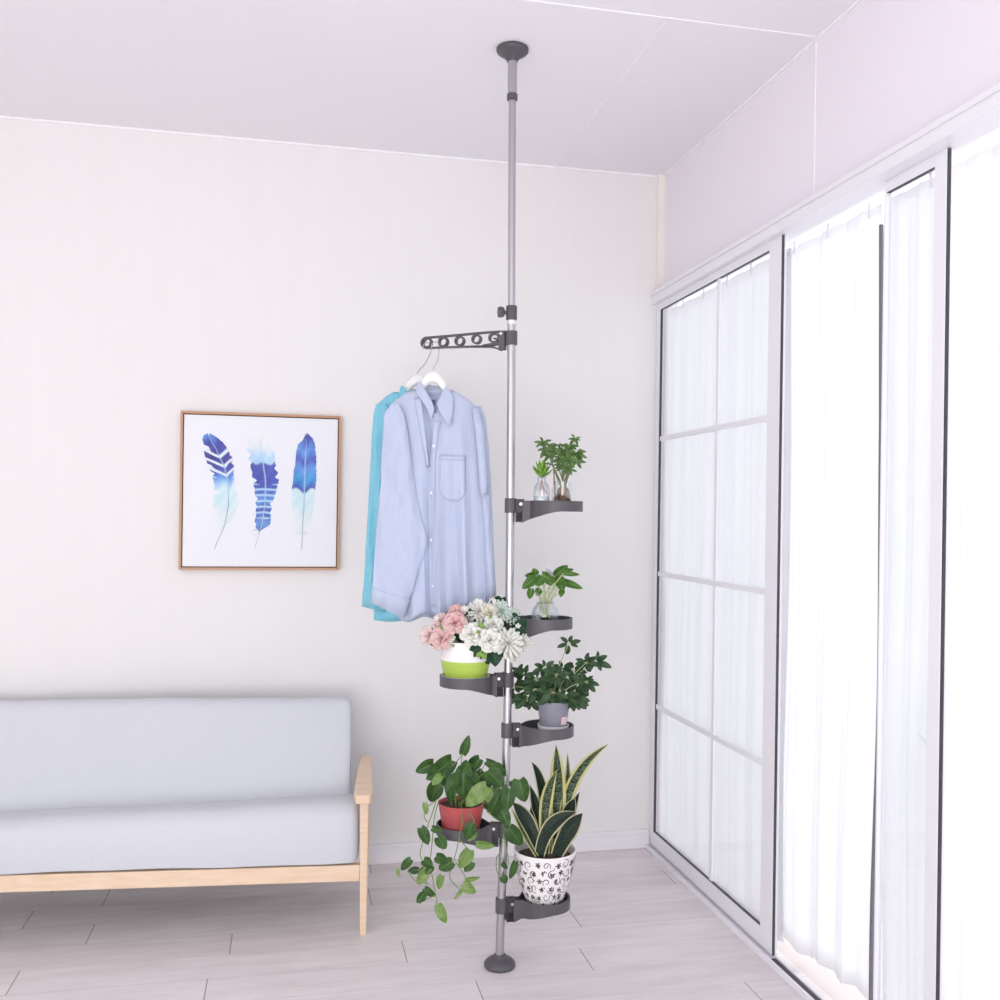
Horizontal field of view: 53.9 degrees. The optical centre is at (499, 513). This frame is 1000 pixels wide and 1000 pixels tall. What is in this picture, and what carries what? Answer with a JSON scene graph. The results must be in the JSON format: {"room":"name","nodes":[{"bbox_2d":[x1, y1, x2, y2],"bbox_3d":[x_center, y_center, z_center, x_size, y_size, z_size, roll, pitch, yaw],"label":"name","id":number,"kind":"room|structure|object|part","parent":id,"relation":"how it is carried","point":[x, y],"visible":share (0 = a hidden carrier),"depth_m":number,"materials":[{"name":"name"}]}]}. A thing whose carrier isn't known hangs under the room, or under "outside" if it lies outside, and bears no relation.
{"room":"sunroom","nodes":[
{"label":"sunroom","id":0,"kind":"room"},
{"bbox_2d":[0,118,677,844],"bbox_3d":[-1.614,-0.044,3.714,4.800,2.830,0.100,1,0,-12],"label":"wall","id":1,"kind":"structure","parent":0,"point":[147,278],"depth_m":3.85,"materials":[{"name":"paint"}]},
{"bbox_2d":[178,411,340,569],"bbox_3d":[-0.921,-0.086,3.795,0.601,0.602,0.029,1,0,-12],"label":"framed picture","id":2,"kind":"object","parent":1,"relation":"attached to","point":[259,491],"visible":1,"depth_m":3.79,"materials":[{"name":"white paper"}]},
{"bbox_2d":[202,433,238,548],"bbox_3d":[-1.068,-0.087,3.754,0.137,0.442,0.001,1,0,-12],"label":"print","id":3,"kind":"object","parent":2,"relation":"attached to","point":[220,451],"depth_m":3.75},
{"bbox_2d":[247,434,278,547],"bbox_3d":[-0.914,-0.087,3.787,0.123,0.440,0.001,1,0,-12],"label":"print","id":4,"kind":"object","parent":2,"relation":"attached to","point":[262,449],"depth_m":3.79},
{"bbox_2d":[292,433,316,549],"bbox_3d":[-0.761,-0.089,3.820,0.094,0.455,0.001,1,0,-12],"label":"print","id":5,"kind":"object","parent":2,"relation":"attached to","point":[304,445],"depth_m":3.82},
{"bbox_2d":[0,115,656,177],"bbox_3d":[-1.625,-1.455,3.653,4.715,0.008,0.006,1,0,-12],"label":"trim","id":6,"kind":"structure","parent":1,"relation":"attached to","point":[3,117],"depth_m":3.84,"materials":[{"name":"white paint"}]},
{"bbox_2d":[352,829,648,864],"bbox_3d":[-1.672,1.333,3.644,4.695,0.076,0.020,1,0,-12],"label":"baseboard","id":7,"kind":"structure","parent":1,"relation":"attached to","point":[389,853],"depth_m":3.98,"materials":[{"name":"white paint"}]},
{"bbox_2d":[655,174,664,289],"bbox_3d":[0.675,-1.177,4.140,0.030,0.500,0.020,1,0,-12],"label":"trim","id":8,"kind":"structure","parent":1,"relation":"attached to","point":[660,210],"depth_m":4.13,"materials":[{"name":"white"}]},
{"bbox_2d":[645,844,824,999],"bbox_3d":[1.307,1.403,0.960,0.037,0.018,6.520,1,0,-12],"label":"trim","id":9,"kind":"structure","parent":1,"relation":"attached to","point":[735,927],"depth_m":3.31,"materials":[{"name":"white metal"}]},
{"bbox_2d":[0,848,832,999],"bbox_3d":[-0.971,1.431,0.522,4.760,0.100,6.620,1,0,-12],"label":"floor","id":10,"kind":"structure","parent":0,"point":[630,929],"depth_m":3.17,"materials":[{"name":"grey wood"}]},
{"bbox_2d":[0,696,372,934],"bbox_3d":[-1.399,1.021,3.362,1.912,0.708,0.609,1,0,-7],"label":"sofa","id":11,"kind":"object","parent":10,"relation":"on","point":[96,794],"visible":1,"depth_m":3.38,"materials":[{"name":"grey fabric"}]},
{"bbox_2d":[0,696,351,810],"bbox_3d":[-1.429,0.875,3.470,1.784,0.416,0.231,1,0,-7],"label":"cushion","id":12,"kind":"object","parent":11,"relation":"on","point":[57,754],"depth_m":3.47,"materials":[{"name":"grey fabric"}]},
{"bbox_2d":[0,793,359,874],"bbox_3d":[-1.395,1.044,3.328,1.822,0.198,0.434,1,0,-7],"label":"seat cushion","id":13,"kind":"object","parent":11,"relation":"on","point":[41,833],"depth_m":3.19,"materials":[{"name":"grey fabric"}]},
{"bbox_3d":[-1.373,1.170,3.135,1.833,0.054,0.026,1,0,-7],"label":"rail","id":14,"kind":"part","parent":11,"relation":"part of","materials":[{"name":"brown wood"}]},
{"bbox_3d":[-0.472,0.919,3.422,0.060,0.036,0.500,1,0,-7],"label":"armrest","id":15,"kind":"part","parent":11,"relation":"part of","materials":[{"name":"brown wood"}]},
{"bbox_3d":[-0.452,1.162,3.255,0.031,0.452,0.046,1,0,-12],"label":"leg","id":16,"kind":"part","parent":11,"relation":"part of","materials":[{"name":"brown wood"}]},
{"bbox_3d":[-0.509,1.159,3.713,0.028,0.455,0.134,1,0,-7],"label":"leg","id":17,"kind":"part","parent":11,"relation":"part of","materials":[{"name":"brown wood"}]},
{"bbox_2d":[420,41,582,972],"bbox_3d":[-0.004,-0.021,3.037,0.519,2.830,0.220,1,0,1],"label":"pole stand","id":18,"kind":"object","parent":10,"relation":"on","point":[513,909],"visible":0.89,"depth_m":3.02,"materials":[{"name":"silver metal"}]},
{"bbox_2d":[362,386,414,621],"bbox_3d":[-0.239,-0.031,3.216,0.410,0.777,0.084,1,0,0],"label":"shirt","id":19,"kind":"object","parent":18,"relation":"attached to","point":[380,614],"visible":0.18,"depth_m":3.19,"materials":[{"name":"teal fabric"}]},
{"bbox_2d":[404,342,431,391],"bbox_3d":[-0.270,-0.430,3.183,0.228,0.239,0.099,1,0,2],"label":"clothes hanger","id":20,"kind":"object","parent":18,"relation":"hanging from","point":[412,382],"visible":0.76,"depth_m":3.21,"materials":[{"name":"white plastic"}]},
{"bbox_2d":[415,342,449,390],"bbox_3d":[-0.213,-0.429,3.118,0.221,0.239,0.025,1,0,1],"label":"clothes hanger","id":21,"kind":"object","parent":18,"relation":"hanging from","point":[432,376],"visible":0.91,"depth_m":3.11,"materials":[{"name":"white plastic"}]},
{"bbox_2d":[371,382,495,621],"bbox_3d":[-0.204,-0.036,3.108,0.393,0.764,0.105,1,0,-1],"label":"shirt","id":22,"kind":"object","parent":21,"relation":"hanging from","point":[434,544],"visible":0.98,"depth_m":3.08,"materials":[{"name":"blue fabric"}]},
{"bbox_2d":[396,735,528,922],"bbox_3d":[-0.123,0.951,3.013,0.394,0.554,0.189,1,0,-12],"label":"pothos plant","id":23,"kind":"object","parent":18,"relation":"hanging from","point":[463,811],"visible":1,"depth_m":2.98,"materials":[{"name":"green plant"}]},
{"bbox_3d":[-0.120,0.933,3.036,0.145,0.087,0.145,1,0,-12],"label":"pot","id":24,"kind":"part","parent":23,"relation":"part of","materials":[{"name":"red plastic"}]},
{"bbox_2d":[436,818,507,846],"bbox_3d":[-0.086,0.986,3.042,0.223,0.074,0.160,1,0,-12],"label":"tray","id":25,"kind":"object","parent":18,"relation":"on","point":[492,832],"depth_m":3.01,"materials":[{"name":"grey plastic"}]},
{"bbox_2d":[419,596,532,678],"bbox_3d":[-0.072,0.382,2.986,0.337,0.265,0.180,1,0,17],"label":"potted flowers","id":26,"kind":"object","parent":18,"relation":"on","point":[468,650],"visible":1,"depth_m":2.94,"materials":[{"name":"white plant"}]},
{"bbox_3d":[-0.106,0.476,3.009,0.154,0.064,0.154,1,0,-12],"label":"pot","id":27,"kind":"part","parent":26,"relation":"part of","materials":[{"name":"green plastic"}]},
{"bbox_2d":[439,672,513,696],"bbox_3d":[-0.071,0.524,3.016,0.229,0.074,0.160,1,0,-12],"label":"tray","id":28,"kind":"object","parent":18,"relation":"on","point":[493,685],"depth_m":2.98,"materials":[{"name":"grey plastic"}]},
{"bbox_3d":[0.007,-0.619,3.018,0.027,0.034,0.023,1,0,-21],"label":"locking knob","id":29,"kind":"part","parent":18,"relation":"part of","materials":[{"name":"grey plastic"}]},
{"bbox_2d":[495,892,569,922],"bbox_3d":[0.101,1.221,3.057,0.238,0.074,0.156,1,0,-12],"label":"tray","id":30,"kind":"object","parent":18,"relation":"on","point":[513,909],"depth_m":3.02,"materials":[{"name":"grey plastic"}]},
{"bbox_2d":[501,719,573,747],"bbox_3d":[0.116,0.682,3.038,0.225,0.074,0.160,1,0,-12],"label":"tray","id":31,"kind":"object","parent":18,"relation":"on","point":[527,733],"depth_m":3.01,"materials":[{"name":"grey plastic"}]},
{"bbox_2d":[503,615,572,637],"bbox_3d":[0.118,0.349,3.028,0.212,0.074,0.160,1,0,-12],"label":"tray","id":32,"kind":"object","parent":18,"relation":"on","point":[535,626],"depth_m":2.97,"materials":[{"name":"grey plastic"}]},
{"bbox_2d":[533,459,552,500],"bbox_3d":[0.128,-0.094,3.023,0.066,0.151,0.068,1,0,-12],"label":"plant","id":33,"kind":"object","parent":18,"relation":"on","point":[542,468],"visible":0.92,"depth_m":3.02,"materials":[{"name":"green plant"}]},
{"bbox_2d":[505,498,582,522],"bbox_3d":[0.137,-0.010,3.026,0.239,0.074,0.164,1,0,-12],"label":"tray","id":34,"kind":"object","parent":18,"relation":"on","point":[516,510],"depth_m":3.00,"materials":[{"name":"grey plastic"}]},
{"bbox_2d":[522,565,582,619],"bbox_3d":[0.161,0.249,3.029,0.180,0.183,0.086,1,0,11],"label":"plant","id":35,"kind":"object","parent":18,"relation":"on","point":[556,578],"visible":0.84,"depth_m":3.02,"materials":[{"name":"green plant"}]},
{"bbox_2d":[544,462,563,500],"bbox_3d":[0.163,-0.088,3.001,0.064,0.141,0.049,1,0,-1],"label":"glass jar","id":36,"kind":"object","parent":18,"relation":"on","point":[548,463],"visible":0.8,"depth_m":3.00,"materials":[{"name":"clear glass"}]},
{"bbox_3d":[0.167,-0.085,3.000,0.011,0.127,0.008,1,0,-12],"label":"stem","id":37,"kind":"part","parent":36,"relation":"part of","materials":[{"name":"plant"}]},
{"bbox_2d":[511,744,607,904],"bbox_3d":[0.177,0.968,3.053,0.273,0.490,0.196,1,0,20],"label":"snake plant","id":38,"kind":"object","parent":18,"relation":"on","point":[545,858],"visible":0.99,"depth_m":3.04,"materials":[{"name":"green plant"}]},
{"bbox_3d":[0.138,1.127,3.066,0.196,0.171,0.196,1,0,-12],"label":"pot","id":39,"kind":"part","parent":38,"relation":"part of","materials":[{"name":"white ceramic"}]},
{"bbox_2d":[534,434,586,500],"bbox_3d":[0.186,-0.133,3.027,0.160,0.230,0.111,1,0,8],"label":"potted plant","id":40,"kind":"object","parent":18,"relation":"on","point":[567,455],"visible":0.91,"depth_m":3.02,"materials":[{"name":"green plant"}]},
{"bbox_2d":[512,636,610,729],"bbox_3d":[0.176,0.523,3.019,0.331,0.302,0.154,1,0,6],"label":"plant","id":41,"kind":"object","parent":18,"relation":"on","point":[552,705],"visible":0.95,"depth_m":3.02,"materials":[{"name":"green plant"}]},
{"bbox_3d":[0.165,0.620,3.045,0.104,0.087,0.104,1,0,-12],"label":"pot","id":42,"kind":"part","parent":41,"relation":"part of","materials":[{"name":"grey plastic"}]},
{"bbox_2d":[0,0,856,174],"bbox_3d":[-0.881,-1.498,0.533,4.860,0.100,6.620,1,0,-12],"label":"ceiling","id":43,"kind":"structure","parent":0,"point":[429,77],"depth_m":3.18,"materials":[{"name":"white paint"}]},
{"bbox_2d":[533,477,549,500],"bbox_3d":[0.128,-0.066,3.024,0.051,0.096,0.051,1,0,-12],"label":"glass bottle","id":44,"kind":"object","parent":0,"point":[541,483],"depth_m":3.02,"materials":[{"name":"clear glass"}]},
{"bbox_2d":[531,601,558,619],"bbox_3d":[0.139,0.305,3.033,0.085,0.072,0.085,1,0,-12],"label":"glass bowl","id":45,"kind":"object","parent":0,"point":[545,610],"depth_m":3.03,"materials":[{"name":"clear glass"}]},
{"bbox_2d":[554,20,667,166],"bbox_3d":[0.354,-1.430,3.443,0.006,0.003,1.247,1,0,-12],"label":"trim","id":46,"kind":"structure","parent":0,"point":[665,21],"depth_m":3.28,"materials":[{"name":"white"}]},
{"bbox_2d":[515,0,815,37],"bbox_3d":[-1.364,-1.454,2.437,4.715,0.003,0.008,1,0,-12],"label":"trim","id":47,"kind":"structure","parent":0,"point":[531,1],"depth_m":2.83,"materials":[{"name":"white"}]},
{"bbox_2d":[649,235,786,955],"bbox_3d":[0.766,0.252,3.613,0.018,2.265,1.078,1,0,-12],"label":"door","id":48,"kind":"structure","parent":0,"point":[764,930],"depth_m":3.17,"materials":[{"name":"white metal"}]},
{"bbox_2d":[703,871,882,999],"bbox_3d":[1.816,1.472,1.120,0.940,0.096,6.620,1,0,-12],"label":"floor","id":49,"kind":"structure","parent":0,"point":[825,978],"depth_m":3.01,"materials":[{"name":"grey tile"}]},
{"bbox_2d":[772,958,819,999],"bbox_3d":[1.423,1.403,0.427,0.022,0.002,5.430,1,0,-12],"label":"sliding door track","id":50,"kind":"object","parent":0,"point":[775,960],"depth_m":2.94,"materials":[{"name":"grey metal"}]},
{"bbox_2d":[664,0,999,295],"bbox_3d":[1.434,-1.166,0.979,0.128,0.500,6.520,1,0,-12],"label":"wall","id":51,"kind":"structure","parent":0,"point":[887,70],"depth_m":2.86,"materials":[{"name":"white paint"}]},
{"bbox_2d":[663,247,791,941],"bbox_3d":[0.805,0.264,3.649,0.031,2.265,1.041,1,0,-12],"label":"curtain","id":52,"kind":"object","parent":51,"relation":"hanging from","point":[745,296],"visible":0.73,"depth_m":3.60,"materials":[{"name":"white fabric"}]},
{"bbox_2d":[664,0,862,175],"bbox_3d":[1.373,-1.414,0.955,0.008,0.006,6.500,1,0,-12],"label":"trim","id":53,"kind":"structure","parent":51,"relation":"attached to","point":[857,2],"depth_m":3.21,"materials":[{"name":"white"}]},
{"bbox_2d":[813,42,816,193],"bbox_3d":[0.945,-1.175,2.951,0.002,0.484,0.006,1,0,-12],"label":"trim","id":54,"kind":"structure","parent":51,"relation":"attached to","point":[815,42],"depth_m":2.95,"materials":[{"name":"white"}]},
{"bbox_2d":[650,82,999,304],"bbox_3d":[1.360,-0.897,0.964,0.092,0.049,6.520,1,0,-12],"label":"trim","id":55,"kind":"structure","parent":51,"relation":"attached to","point":[979,116],"depth_m":2.65,"materials":[{"name":"white paint"}]},
{"bbox_2d":[783,203,883,999],"bbox_3d":[0.982,0.254,2.960,0.046,2.252,0.532,1,0,-12],"label":"curtain","id":56,"kind":"object","parent":51,"relation":"hanging from","point":[830,743],"visible":0.92,"depth_m":2.92,"materials":[{"name":"white fabric"}]},
{"bbox_2d":[882,172,934,999],"bbox_3d":[1.073,0.265,2.566,0.031,2.271,0.247,1,0,-12],"label":"curtain","id":57,"kind":"object","parent":51,"relation":"hanging from","point":[912,222],"visible":0.67,"depth_m":2.59,"materials":[{"name":"white fabric"}]},
{"bbox_2d":[873,148,953,999],"bbox_3d":[1.037,0.256,2.475,0.018,2.265,0.260,1,0,-12],"label":"door","id":58,"kind":"structure","parent":51,"relation":"in","point":[941,162],"depth_m":2.38,"materials":[{"name":"white metal"}]},
{"bbox_2d":[942,142,999,999],"bbox_3d":[1.264,0.274,1.675,0.050,2.260,1.566,1,0,-12],"label":"curtain","id":59,"kind":"object","parent":51,"relation":"hanging from","point":[971,869],"visible":0.87,"depth_m":2.32,"materials":[{"name":"white fabric"}]}
]}

